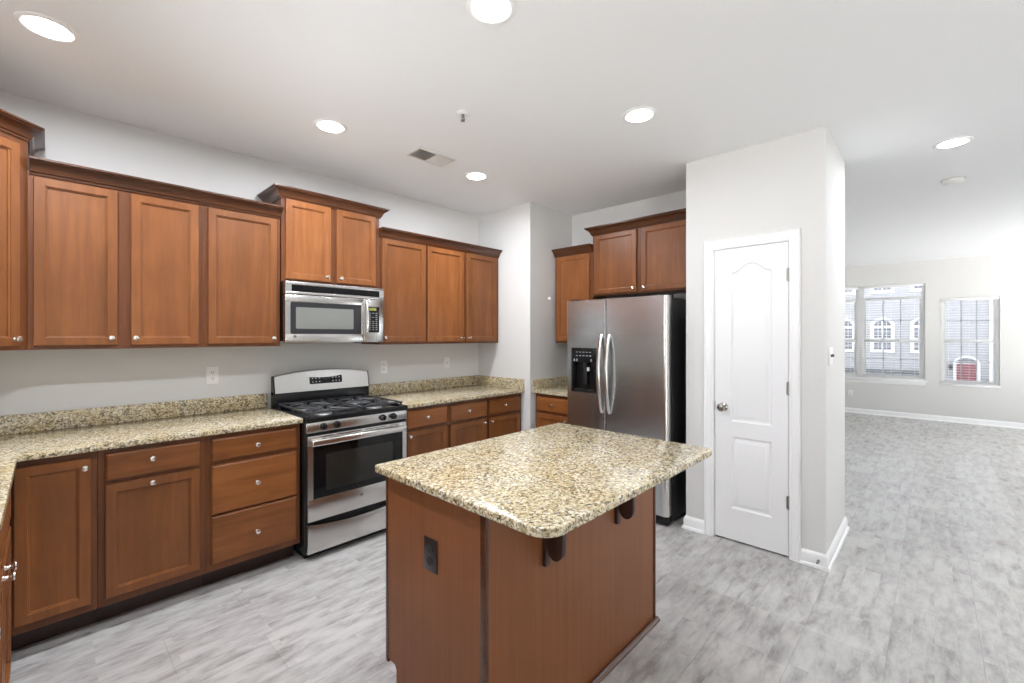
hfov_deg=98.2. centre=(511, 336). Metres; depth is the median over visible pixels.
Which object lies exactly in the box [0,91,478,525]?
wall
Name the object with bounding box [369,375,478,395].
backsplash
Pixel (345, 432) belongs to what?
gas range
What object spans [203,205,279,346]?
upper cabinet
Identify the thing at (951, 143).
diffuser
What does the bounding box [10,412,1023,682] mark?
floor
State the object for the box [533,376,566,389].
backsplash
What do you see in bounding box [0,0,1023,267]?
ceiling
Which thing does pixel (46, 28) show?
diffuser
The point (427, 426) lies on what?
base cabinet
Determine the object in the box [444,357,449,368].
wall switch
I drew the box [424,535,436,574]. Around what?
outlet
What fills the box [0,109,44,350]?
upper cabinet
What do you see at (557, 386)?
countertop
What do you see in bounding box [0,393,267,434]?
backsplash
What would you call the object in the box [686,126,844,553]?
wall
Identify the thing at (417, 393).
countertop
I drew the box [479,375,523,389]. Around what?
backsplash
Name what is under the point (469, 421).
base cabinet
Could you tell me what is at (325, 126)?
diffuser
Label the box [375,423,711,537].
island countertop
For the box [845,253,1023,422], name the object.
wall
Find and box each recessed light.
[13,11,80,43]
[313,118,347,133]
[464,171,488,180]
[466,0,515,25]
[622,106,656,123]
[933,136,973,148]
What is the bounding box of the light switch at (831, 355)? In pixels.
[829,347,833,365]
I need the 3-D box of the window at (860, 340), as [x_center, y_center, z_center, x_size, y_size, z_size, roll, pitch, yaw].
[6.469,-0.033,8.242,1.830,1.772,0.138,0,0,44]
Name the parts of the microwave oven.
door, vent panel, handle, control panel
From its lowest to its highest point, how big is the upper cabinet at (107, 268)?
0.885 m
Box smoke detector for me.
[940,176,966,185]
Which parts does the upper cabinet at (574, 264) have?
crown molding, door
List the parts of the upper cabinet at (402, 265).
door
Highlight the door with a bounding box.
[714,241,788,555]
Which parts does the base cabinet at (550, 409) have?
drawer, door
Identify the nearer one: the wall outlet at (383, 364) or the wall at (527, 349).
the wall outlet at (383, 364)
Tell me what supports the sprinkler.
attached to the ceiling
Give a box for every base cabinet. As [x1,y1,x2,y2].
[0,491,17,682]
[10,451,96,650]
[96,436,205,621]
[201,423,299,585]
[405,403,447,456]
[448,393,520,447]
[536,393,566,427]
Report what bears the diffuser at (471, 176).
attached to the recessed light at (475, 175)
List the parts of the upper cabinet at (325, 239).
door, crown molding, door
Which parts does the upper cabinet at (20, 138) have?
door, knob, crown molding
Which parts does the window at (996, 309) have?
sill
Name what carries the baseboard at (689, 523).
attached to the wall at (794, 181)
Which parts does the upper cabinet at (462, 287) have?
door, door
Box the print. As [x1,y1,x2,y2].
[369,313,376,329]
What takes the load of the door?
in the wall at (794, 181)
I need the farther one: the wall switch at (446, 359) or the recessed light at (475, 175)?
the wall switch at (446, 359)
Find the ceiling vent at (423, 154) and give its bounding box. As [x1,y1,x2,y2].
[405,147,455,166]
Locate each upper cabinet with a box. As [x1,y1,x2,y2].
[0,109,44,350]
[27,172,202,349]
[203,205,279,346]
[257,183,389,287]
[361,237,425,344]
[425,245,497,343]
[551,243,609,342]
[584,208,685,297]
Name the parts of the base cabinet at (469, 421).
drawer, door, drawer, door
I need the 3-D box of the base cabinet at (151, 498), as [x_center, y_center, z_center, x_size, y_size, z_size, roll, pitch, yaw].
[-2.064,0.991,2.507,0.672,0.884,0.440,0,0,44]
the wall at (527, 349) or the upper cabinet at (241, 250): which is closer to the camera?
the upper cabinet at (241, 250)
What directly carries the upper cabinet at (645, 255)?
attached to the wall at (676, 200)
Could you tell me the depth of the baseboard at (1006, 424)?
7.49 m
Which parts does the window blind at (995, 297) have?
rail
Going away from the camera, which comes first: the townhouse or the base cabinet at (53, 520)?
the base cabinet at (53, 520)
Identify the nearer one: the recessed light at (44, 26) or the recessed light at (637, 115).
the recessed light at (44, 26)
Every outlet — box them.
[206,367,218,383]
[380,360,386,373]
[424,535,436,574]
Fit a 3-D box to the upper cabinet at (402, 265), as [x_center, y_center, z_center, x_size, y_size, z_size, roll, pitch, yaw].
[-1.012,-0.374,3.843,0.354,0.885,0.448,0,0,44]
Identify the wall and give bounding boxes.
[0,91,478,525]
[479,202,571,430]
[572,190,685,298]
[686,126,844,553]
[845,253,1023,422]
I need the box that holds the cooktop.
[274,400,407,423]
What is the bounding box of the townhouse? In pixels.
[845,286,992,381]
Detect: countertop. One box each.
[0,393,302,533]
[369,375,524,407]
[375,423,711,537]
[532,376,566,396]
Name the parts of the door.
knob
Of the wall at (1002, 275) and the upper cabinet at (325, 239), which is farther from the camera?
the wall at (1002, 275)
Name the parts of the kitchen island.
panel, corner trim, panel, shoe molding, corner trim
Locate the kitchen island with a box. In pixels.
[386,477,659,682]
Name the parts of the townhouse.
pane, pane, pane, pane, door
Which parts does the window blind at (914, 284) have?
rail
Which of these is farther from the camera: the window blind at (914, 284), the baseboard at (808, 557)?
the window blind at (914, 284)
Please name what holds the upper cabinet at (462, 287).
attached to the wall at (31, 381)
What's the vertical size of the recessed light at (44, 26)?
0.006 m
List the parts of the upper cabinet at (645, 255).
door, crown molding, door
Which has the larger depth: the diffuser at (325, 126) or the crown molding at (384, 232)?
the crown molding at (384, 232)
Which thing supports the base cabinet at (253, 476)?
on the floor
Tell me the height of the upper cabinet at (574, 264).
0.944 m
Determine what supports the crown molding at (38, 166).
attached to the upper cabinet at (107, 268)
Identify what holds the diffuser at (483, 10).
attached to the recessed light at (486, 12)
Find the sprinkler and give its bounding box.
[457,110,468,121]
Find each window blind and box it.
[845,287,858,376]
[861,283,923,379]
[941,296,998,385]
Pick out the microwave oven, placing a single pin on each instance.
(309, 312)
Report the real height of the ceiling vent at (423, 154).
0.012 m
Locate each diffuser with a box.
[23,16,71,39]
[318,121,342,131]
[468,173,484,179]
[473,0,508,20]
[627,110,651,121]
[938,138,967,147]
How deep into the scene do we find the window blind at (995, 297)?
7.23 m
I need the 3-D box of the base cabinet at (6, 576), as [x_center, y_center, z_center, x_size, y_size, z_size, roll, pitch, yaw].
[-1.830,0.991,1.189,0.920,0.884,0.670,0,0,44]
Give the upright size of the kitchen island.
0.884 m
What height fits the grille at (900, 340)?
1.355 m
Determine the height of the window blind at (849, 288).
1.667 m
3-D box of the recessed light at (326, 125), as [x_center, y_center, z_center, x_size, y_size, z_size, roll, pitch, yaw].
[-1.116,-1.289,2.728,0.196,0.006,0.196,0,0,44]
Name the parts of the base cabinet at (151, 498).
drawer, door, knob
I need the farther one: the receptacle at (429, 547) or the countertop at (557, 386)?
the countertop at (557, 386)
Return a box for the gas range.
[271,368,407,558]
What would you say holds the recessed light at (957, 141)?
in the ceiling
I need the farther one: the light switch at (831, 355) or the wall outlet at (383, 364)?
the wall outlet at (383, 364)
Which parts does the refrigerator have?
freezer door, handle, handle, fridge door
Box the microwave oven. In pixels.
[280,281,383,342]
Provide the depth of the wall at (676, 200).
4.33 m
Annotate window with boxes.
[845,283,926,385]
[940,296,1000,387]
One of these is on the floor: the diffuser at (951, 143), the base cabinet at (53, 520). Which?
the base cabinet at (53, 520)
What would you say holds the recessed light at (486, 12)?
in the ceiling
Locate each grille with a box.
[866,300,918,375]
[946,300,992,380]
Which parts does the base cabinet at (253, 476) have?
drawer, drawer, drawer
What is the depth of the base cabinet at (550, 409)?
4.17 m
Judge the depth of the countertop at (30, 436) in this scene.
2.47 m
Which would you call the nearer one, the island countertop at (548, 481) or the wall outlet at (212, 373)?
the island countertop at (548, 481)
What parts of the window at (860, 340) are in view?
sash, sill, sash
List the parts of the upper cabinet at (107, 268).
door, door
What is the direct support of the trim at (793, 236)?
attached to the wall at (794, 181)
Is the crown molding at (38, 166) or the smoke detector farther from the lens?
the smoke detector
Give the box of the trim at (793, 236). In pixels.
[704,228,800,562]
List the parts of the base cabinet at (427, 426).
drawer, door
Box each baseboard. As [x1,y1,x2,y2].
[681,515,703,533]
[800,516,849,571]
[845,407,1023,428]
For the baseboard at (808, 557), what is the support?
attached to the wall at (794, 181)
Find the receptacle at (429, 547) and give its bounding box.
[427,545,432,565]
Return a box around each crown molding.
[29,155,283,218]
[379,227,502,257]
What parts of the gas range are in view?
backguard panel, burner, knob, clock panel, knob, storage drawer, control panel, oven door, door glass, door handle, knob, knob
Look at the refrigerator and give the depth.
3.51 m
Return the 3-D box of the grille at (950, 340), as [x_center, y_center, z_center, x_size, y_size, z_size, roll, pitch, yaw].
[7.520,0.071,7.300,0.533,1.323,0.005,0,0,44]
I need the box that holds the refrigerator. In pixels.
[567,293,685,525]
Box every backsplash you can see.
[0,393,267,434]
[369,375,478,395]
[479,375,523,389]
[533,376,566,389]
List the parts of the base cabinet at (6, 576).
door, drawer, door, knob, knob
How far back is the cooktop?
3.12 m

